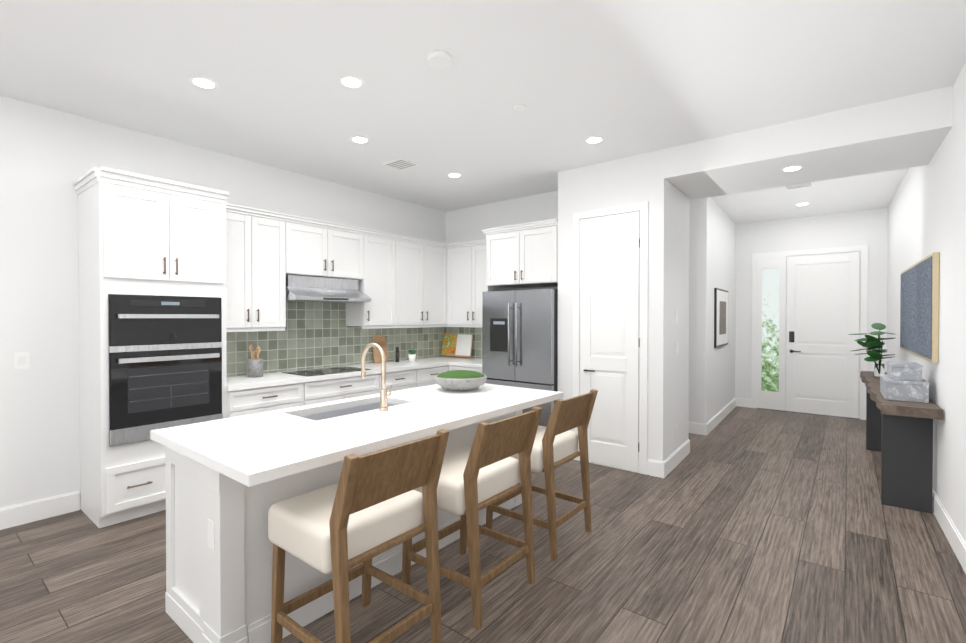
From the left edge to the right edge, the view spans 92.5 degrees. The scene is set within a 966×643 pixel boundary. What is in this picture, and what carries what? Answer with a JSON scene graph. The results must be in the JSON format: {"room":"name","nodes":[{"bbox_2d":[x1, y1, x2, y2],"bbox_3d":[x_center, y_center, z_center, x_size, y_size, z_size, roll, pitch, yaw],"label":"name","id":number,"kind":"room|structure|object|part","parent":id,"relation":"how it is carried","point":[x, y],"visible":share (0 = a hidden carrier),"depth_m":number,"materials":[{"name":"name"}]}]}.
{"room":"kitchen","nodes":[
{"label":"kitchen","id":0,"kind":"room"},
{"bbox_2d":[0,95,445,508],"bbox_3d":[-3.412,-0.063,3.323,0.120,3.050,9.320,0,1,38],"label":"wall","id":1,"kind":"structure","parent":0,"point":[49,157],"depth_m":3.49,"materials":[{"name":"white paint"}]},
{"bbox_2d":[14,352,29,368],"bbox_3d":[-3.324,0.282,3.334,0.009,0.120,0.080,0,1,38],"label":"switch plates","id":2,"kind":"object","parent":1,"relation":"attached to","point":[21,360],"visible":1,"depth_m":3.33,"materials":[{"name":"white paint"}]},
{"bbox_2d":[0,491,79,529],"bbox_3d":[-4.688,1.404,1.611,0.016,0.147,5.030,0,1,38],"label":"baseboard","id":3,"kind":"structure","parent":1,"relation":"attached to","point":[27,512],"depth_m":3.40,"materials":[{"name":"white paint"}]},
{"bbox_2d":[226,207,289,330],"bbox_3d":[-2.272,-0.471,4.383,0.348,1.068,0.658,0,1,38],"label":"upper cabinet","id":4,"kind":"object","parent":1,"relation":"attached to","point":[257,243],"depth_m":4.31,"materials":[{"name":"white paint"}]},
{"bbox_2d":[286,219,365,282],"bbox_3d":[-1.780,-0.742,5.003,0.348,0.538,0.930,0,1,38],"label":"upper cabinet","id":5,"kind":"object","parent":1,"relation":"attached to","point":[316,249],"depth_m":4.88,"materials":[{"name":"white paint"}]},
{"bbox_2d":[286,275,370,302],"bbox_3d":[-1.717,-0.341,4.957,0.493,0.254,0.900,0,1,38],"label":"range hood","id":6,"kind":"object","parent":5,"relation":"attached to","point":[313,289],"visible":0.81,"depth_m":4.83,"materials":[{"name":"silver metal"}]},
{"bbox_2d":[226,301,445,376],"bbox_3d":[-1.577,0.081,5.540,0.013,0.879,3.328,0,1,38],"label":"backsplash","id":7,"kind":"structure","parent":1,"relation":"attached to","point":[313,335],"depth_m":5.20,"materials":[{"name":"tile"}]},
{"bbox_2d":[346,231,389,326],"bbox_3d":[-1.326,-0.482,5.580,0.348,1.068,0.533,0,1,38],"label":"upper cabinet","id":8,"kind":"object","parent":1,"relation":"attached to","point":[376,285],"depth_m":5.41,"materials":[{"name":"white paint"}]},
{"bbox_2d":[390,235,449,326],"bbox_3d":[-0.903,-0.487,6.064,0.411,1.068,1.003,0,1,38],"label":"upper cabinet","id":9,"kind":"object","parent":1,"relation":"attached to","point":[407,282],"depth_m":5.95,"materials":[{"name":"white paint"}]},
{"bbox_2d":[0,406,965,642],"bbox_3d":[-0.088,1.495,3.069,5.670,0.060,13.020,0,1,38],"label":"floor","id":10,"kind":"structure","parent":0,"point":[737,524],"depth_m":2.76,"materials":[{"name":"brown wood"}]},
{"bbox_2d":[73,166,228,527],"bbox_3d":[-2.615,0.196,3.689,0.676,2.525,0.862,0,1,38],"label":"tall cabinet","id":11,"kind":"object","parent":10,"relation":"on","point":[152,301],"visible":0.85,"depth_m":3.43,"materials":[{"name":"white paint"}]},
{"bbox_2d":[227,380,314,417],"bbox_3d":[-2.134,1.015,4.353,0.618,0.875,0.760,0,1,38],"label":"base cabinet","id":12,"kind":"object","parent":10,"relation":"on","point":[266,392],"depth_m":4.14,"materials":[{"name":"white paint"}]},
{"bbox_2d":[227,356,478,391],"bbox_3d":[-1.333,0.545,5.351,0.633,0.043,3.326,0,1,38],"label":"countertop","id":13,"kind":"structure","parent":12,"relation":"on","point":[234,383],"depth_m":4.64,"materials":[{"name":"white stone"}]},
{"bbox_2d":[247,345,262,377],"bbox_3d":[-2.191,0.375,4.453,0.136,0.312,0.136,0,1,38],"label":"utensil crock","id":14,"kind":"object","parent":13,"relation":"on","point":[255,366],"visible":1,"depth_m":4.41,"materials":[{"name":"stone"}]},
{"bbox_2d":[291,365,366,375],"bbox_3d":[-1.648,0.524,4.917,0.480,0.006,0.760,0,1,38],"label":"cooktop","id":15,"kind":"object","parent":13,"relation":"in","point":[317,371],"depth_m":4.89,"materials":[{"name":"black glass"}]},
{"bbox_2d":[372,335,387,362],"bbox_3d":[-1.306,0.329,5.856,0.076,0.377,0.220,0,1,38],"label":"cutting board","id":16,"kind":"object","parent":13,"relation":"on","point":[380,340],"visible":0.75,"depth_m":5.84,"materials":[{"name":"brown wood"}]},
{"bbox_2d":[395,347,398,361],"bbox_3d":[-1.096,0.420,5.920,0.048,0.195,0.048,0,1,38],"label":"pepper mill","id":17,"kind":"object","parent":13,"relation":"on","point":[397,354],"visible":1,"depth_m":5.90,"materials":[{"name":"black metal"}]},
{"bbox_2d":[408,350,415,360],"bbox_3d":[-0.922,0.441,6.026,0.104,0.151,0.105,0,1,38],"label":"plant pot","id":18,"kind":"object","parent":13,"relation":"on","point":[412,355],"visible":1,"depth_m":5.99,"materials":[{"name":"white ceramic"}]},
{"bbox_2d":[439,334,472,357],"bbox_3d":[-0.385,0.341,6.577,0.570,0.317,0.107,0,1,38],"label":"cookbook","id":19,"kind":"object","parent":13,"relation":"on","point":[457,345],"visible":1,"depth_m":6.57,"materials":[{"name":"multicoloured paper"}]},
{"bbox_2d":[165,399,522,642],"bbox_3d":[-0.643,1.028,3.032,0.660,0.874,2.303,0,1,38],"label":"kitchen island","id":20,"kind":"object","parent":10,"relation":"on","point":[231,481],"depth_m":2.13,"materials":[{"name":"paint"}]},
{"bbox_2d":[150,383,561,486],"bbox_3d":[-0.534,0.568,2.939,1.060,0.045,2.364,0,1,38],"label":"island countertop","id":21,"kind":"structure","parent":20,"relation":"on","point":[263,447],"depth_m":2.34,"materials":[{"name":"white stone"}]},
{"bbox_2d":[434,370,486,390],"bbox_3d":[-0.176,0.463,3.665,0.420,0.150,0.420,0,1,38],"label":"moss bowl","id":22,"kind":"object","parent":21,"relation":"on","point":[460,380],"visible":1,"depth_m":3.52,"materials":[{"name":"stone"}]},
{"bbox_2d":[315,372,386,403],"bbox_3d":[-1.664,1.010,4.948,0.618,0.875,1.046,0,1,38],"label":"base cabinet","id":23,"kind":"object","parent":10,"relation":"on","point":[350,386],"depth_m":4.78,"materials":[{"name":"white paint"}]},
{"bbox_2d":[268,429,448,642],"bbox_3d":[-0.546,0.978,2.044,0.606,0.992,0.544,0,1,38],"label":"stool","id":24,"kind":"object","parent":10,"relation":"on","point":[365,509],"visible":1,"depth_m":1.94,"materials":[{"name":"brown wood"}]},
{"bbox_3d":[-0.601,0.880,2.086,0.465,0.174,0.544,0,1,38],"label":"seat","id":25,"kind":"part","parent":24,"relation":"part of","materials":[{"name":"beige fabric"}]},
{"bbox_2d":[387,372,410,391],"bbox_3d":[-1.212,1.005,5.521,0.618,0.875,0.705,0,1,38],"label":"base cabinet","id":26,"kind":"object","parent":10,"relation":"on","point":[398,380],"depth_m":5.32,"materials":[{"name":"white paint"}]},
{"bbox_2d":[411,364,450,387],"bbox_3d":[-0.853,1.001,5.916,0.691,0.875,0.652,0,1,38],"label":"base cabinet","id":27,"kind":"object","parent":10,"relation":"on","point":[420,377],"depth_m":5.69,"materials":[{"name":"white paint"}]},
{"bbox_2d":[447,360,481,367],"bbox_3d":[-0.019,0.539,6.028,0.590,0.043,0.633,0,1,38],"label":"countertop","id":28,"kind":"structure","parent":27,"relation":"on","point":[474,363],"depth_m":5.86,"materials":[{"name":"white stone"}]},
{"bbox_2d":[451,364,481,372],"bbox_3d":[-0.047,1.000,6.024,0.625,0.875,0.681,0,1,38],"label":"base cabinet","id":29,"kind":"object","parent":10,"relation":"on","point":[453,366],"depth_m":5.80,"materials":[{"name":"white paint"}]},
{"bbox_2d":[402,406,542,629],"bbox_3d":[-0.066,0.973,2.563,0.606,0.992,0.544,0,1,38],"label":"stool","id":30,"kind":"object","parent":10,"relation":"on","point":[485,470],"visible":0.77,"depth_m":2.44,"materials":[{"name":"brown wood"}]},
{"bbox_3d":[-0.121,0.876,2.605,0.465,0.174,0.544,0,1,38],"label":"seat","id":31,"kind":"part","parent":30,"relation":"part of","materials":[{"name":"beige fabric"}]},
{"bbox_2d":[482,289,557,426],"bbox_3d":[0.561,0.543,5.456,0.938,1.800,0.777,0,1,38],"label":"fridge","id":32,"kind":"object","parent":10,"relation":"on","point":[519,338],"visible":0.58,"depth_m":5.12,"materials":[{"name":"grey metal"}]},
{"bbox_2d":[486,389,597,560],"bbox_3d":[0.398,0.967,3.190,0.606,0.992,0.544,0,1,38],"label":"stool","id":33,"kind":"object","parent":10,"relation":"on","point":[555,444],"visible":0.6,"depth_m":3.06,"materials":[{"name":"brown wood"}]},
{"bbox_3d":[0.343,0.870,3.233,0.465,0.174,0.544,0,1,38],"label":"seat","id":34,"kind":"part","parent":33,"relation":"part of","materials":[{"name":"beige fabric"}]},
{"bbox_2d":[860,371,942,512],"bbox_3d":[3.926,1.032,4.462,0.413,0.840,2.728,0,1,38],"label":"console table","id":35,"kind":"object","parent":10,"relation":"on","point":[899,435],"visible":0.94,"depth_m":3.60,"materials":[{"name":"grey paint"}]},
{"bbox_2d":[848,323,895,375],"bbox_3d":[4.320,0.312,5.144,0.422,0.586,0.551,0,1,38],"label":"potted plant","id":36,"kind":"object","parent":35,"relation":"on","point":[873,345],"visible":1,"depth_m":5.10,"materials":[{"name":"green plant"}]},
{"bbox_2d":[880,361,929,402],"bbox_3d":[3.430,0.479,3.779,0.270,0.277,0.494,0,1,38],"label":"boxes","id":37,"kind":"object","parent":35,"relation":"on","point":[902,381],"visible":1,"depth_m":3.62},
{"bbox_2d":[0,0,965,223],"bbox_3d":[-0.088,-1.635,3.040,5.670,0.100,13.020,0,1,38],"label":"ceiling","id":38,"kind":"structure","parent":0,"point":[626,78],"depth_m":2.99,"materials":[{"name":"white paint"}]},
{"bbox_2d":[189,76,218,89],"label":"ceiling lights","id":39,"kind":"object","parent":38,"relation":"attached to","point":[201,82],"depth_m":3.06,"materials":[{"name":"white paint"}]},
{"bbox_2d":[338,75,364,88],"label":"ceiling lights","id":40,"kind":"object","parent":38,"relation":"attached to","point":[349,81],"depth_m":3.05,"materials":[{"name":"white paint"}]},
{"bbox_2d":[350,136,369,143],"label":"ceiling lights","id":41,"kind":"object","parent":38,"relation":"attached to","point":[357,139],"depth_m":4.04,"materials":[{"name":"white paint"}]},
{"bbox_2d":[382,158,418,169],"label":"air vent","id":42,"kind":"object","parent":38,"relation":"attached to","point":[400,163],"depth_m":4.67,"materials":[{"name":"white metal"}]},
{"bbox_2d":[428,50,451,68],"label":"smoke detector","id":43,"kind":"object","parent":38,"relation":"attached to","point":[438,59],"depth_m":2.74,"materials":[{"name":"white paint"}]},
{"bbox_2d":[447,173,461,177],"label":"ceiling lights","id":44,"kind":"object","parent":38,"relation":"attached to","point":[453,175],"depth_m":5.06,"materials":[{"name":"white paint"}]},
{"bbox_2d":[514,104,525,110],"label":"smoke detector","id":45,"kind":"object","parent":38,"relation":"attached to","point":[520,107],"depth_m":3.42,"materials":[{"name":"white paint"}]},
{"bbox_2d":[585,136,603,143],"label":"ceiling lights","id":46,"kind":"object","parent":38,"relation":"attached to","point":[594,139],"depth_m":4.04,"materials":[{"name":"white paint"}]},
{"bbox_2d":[784,182,813,189],"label":"air vent","id":47,"kind":"object","parent":38,"relation":"attached to","point":[810,184],"depth_m":5.46,"materials":[{"name":"white metal"}]},
{"bbox_2d":[795,203,809,205],"label":"ceiling lights","id":48,"kind":"object","parent":38,"relation":"attached to","point":[800,204],"depth_m":6.36,"materials":[{"name":"white paint"}]},
{"bbox_2d":[664,86,952,199],"bbox_3d":[2.748,-1.460,4.074,1.940,0.270,1.005,0,1,38],"label":"soffit","id":49,"kind":"structure","parent":38,"relation":"attached to","point":[908,131],"depth_m":3.73,"materials":[{"name":"white paint"}]},
{"bbox_2d":[781,165,803,171],"label":"ceiling lights","id":50,"kind":"object","parent":49,"relation":"attached to","point":[796,167],"depth_m":3.98,"materials":[{"name":"white paint"}]},
{"bbox_2d":[446,190,557,357],"bbox_3d":[0.405,-0.089,6.170,2.340,3.050,0.120,0,1,38],"label":"wall","id":51,"kind":"structure","parent":0,"point":[467,224],"depth_m":6.23,"materials":[{"name":"white paint"}]},
{"bbox_2d":[446,327,481,357],"bbox_3d":[-0.060,0.279,6.460,1.195,0.467,0.008,0,1,38],"label":"backsplash","id":52,"kind":"structure","parent":51,"relation":"attached to","point":[476,352],"depth_m":6.51,"materials":[{"name":"tile"}]},
{"bbox_2d":[450,239,486,326],"bbox_3d":[-0.064,-0.488,6.207,0.895,1.068,0.395,0,1,38],"label":"upper cabinet","id":53,"kind":"object","parent":51,"relation":"attached to","point":[467,260],"depth_m":6.14,"materials":[{"name":"white paint"}]},
{"bbox_2d":[481,218,557,290],"bbox_3d":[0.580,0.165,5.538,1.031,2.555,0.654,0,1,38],"label":"upper cabinet","id":54,"kind":"object","parent":51,"relation":"attached to","point":[523,255],"visible":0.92,"depth_m":5.28,"materials":[{"name":"white paint"}]},
{"bbox_2d":[558,149,667,461],"bbox_3d":[1.277,-0.075,4.685,1.110,3.050,0.120,0,1,38],"label":"wall","id":55,"kind":"structure","parent":0,"point":[639,178],"depth_m":4.43,"materials":[{"name":"white paint"}]},
{"bbox_2d":[573,201,648,474],"bbox_3d":[1.239,0.158,4.599,0.780,2.585,0.063,0,1,38],"label":"door","id":56,"kind":"structure","parent":55,"relation":"attached to","point":[608,342],"depth_m":4.57,"materials":[{"name":"white paint"}]},
{"bbox_2d":[579,456,664,477],"bbox_3d":[1.241,1.377,4.640,1.126,0.147,0.016,0,1,38],"label":"baseboard","id":57,"kind":"structure","parent":55,"relation":"attached to","point":[655,468],"depth_m":4.35,"materials":[{"name":"white paint"}]},
{"bbox_2d":[667,182,689,457],"bbox_3d":[1.961,-0.076,4.782,0.148,3.050,0.888,0,1,38],"label":"wall","id":58,"kind":"structure","parent":0,"point":[678,331],"depth_m":4.72,"materials":[{"name":"white paint"}]},
{"bbox_2d":[662,397,735,477],"bbox_3d":[2.962,1.364,6.035,0.156,0.147,4.339,0,1,38],"label":"baseboard","id":59,"kind":"structure","parent":58,"relation":"attached to","point":[673,460],"depth_m":5.01,"materials":[{"name":"white paint"}]},
{"bbox_2d":[689,197,708,422],"bbox_3d":[2.152,-0.091,6.446,1.800,3.050,0.120,0,1,38],"label":"wall","id":60,"kind":"structure","parent":0,"point":[692,310],"depth_m":5.93,"materials":[{"name":"white paint"}]},
{"bbox_2d":[689,421,705,434],"bbox_3d":[2.110,1.361,6.406,1.800,0.147,0.016,0,1,38],"label":"baseboard","id":61,"kind":"structure","parent":60,"relation":"attached to","point":[694,427],"depth_m":5.90,"materials":[{"name":"white paint"}]},
{"bbox_2d":[696,197,735,423],"bbox_3d":[3.499,-0.095,6.863,0.199,3.050,2.453,0,1,38],"label":"wall","id":62,"kind":"structure","parent":0,"point":[722,275],"depth_m":6.25,"materials":[{"name":"white paint"}]},
{"bbox_2d":[714,288,727,347],"bbox_3d":[3.425,-0.053,6.638,0.057,0.810,0.960,0,1,38],"label":"picture frame","id":63,"kind":"object","parent":62,"relation":"attached to","point":[720,317],"visible":1,"depth_m":6.48,"materials":[{"name":"black metal"}]},
{"bbox_2d":[735,208,887,417],"bbox_3d":[5.068,-0.098,7.201,2.360,3.050,0.120,0,1,38],"label":"wall","id":64,"kind":"structure","parent":0,"point":[869,228],"depth_m":7.14,"materials":[{"name":"white paint"}]},
{"bbox_2d":[736,397,750,407],"bbox_3d":[4.308,1.349,7.728,0.290,0.147,0.016,0,1,38],"label":"baseboard","id":65,"kind":"structure","parent":64,"relation":"attached to","point":[741,402],"depth_m":7.70,"materials":[{"name":"white paint"}]},
{"bbox_2d":[751,245,867,419],"bbox_3d":[4.988,0.158,7.146,1.465,2.540,0.068,0,1,38],"label":"door","id":66,"kind":"structure","parent":64,"relation":"attached to","point":[806,361],"depth_m":7.12,"materials":[{"name":"white paint"}]},
{"bbox_2d":[887,63,965,541],"bbox_3d":[2.024,-0.046,1.504,0.466,3.050,13.199,0,1,38],"label":"wall","id":67,"kind":"structure","parent":0,"point":[927,212],"depth_m":3.29,"materials":[{"name":"white paint"}]},
{"bbox_2d":[900,252,938,362],"bbox_3d":[3.981,-0.111,4.254,0.089,0.830,1.950,0,1,38],"label":"artwork","id":68,"kind":"object","parent":67,"relation":"attached to","point":[919,314],"visible":1,"depth_m":3.87,"materials":[{"name":"blue fabric"}]},
{"bbox_2d":[932,489,965,573],"bbox_3d":[1.880,1.406,1.438,0.354,0.147,12.896,0,1,38],"label":"baseboard","id":69,"kind":"structure","parent":67,"relation":"attached to","point":[956,541],"depth_m":3.05,"materials":[{"name":"white paint"}]}
]}

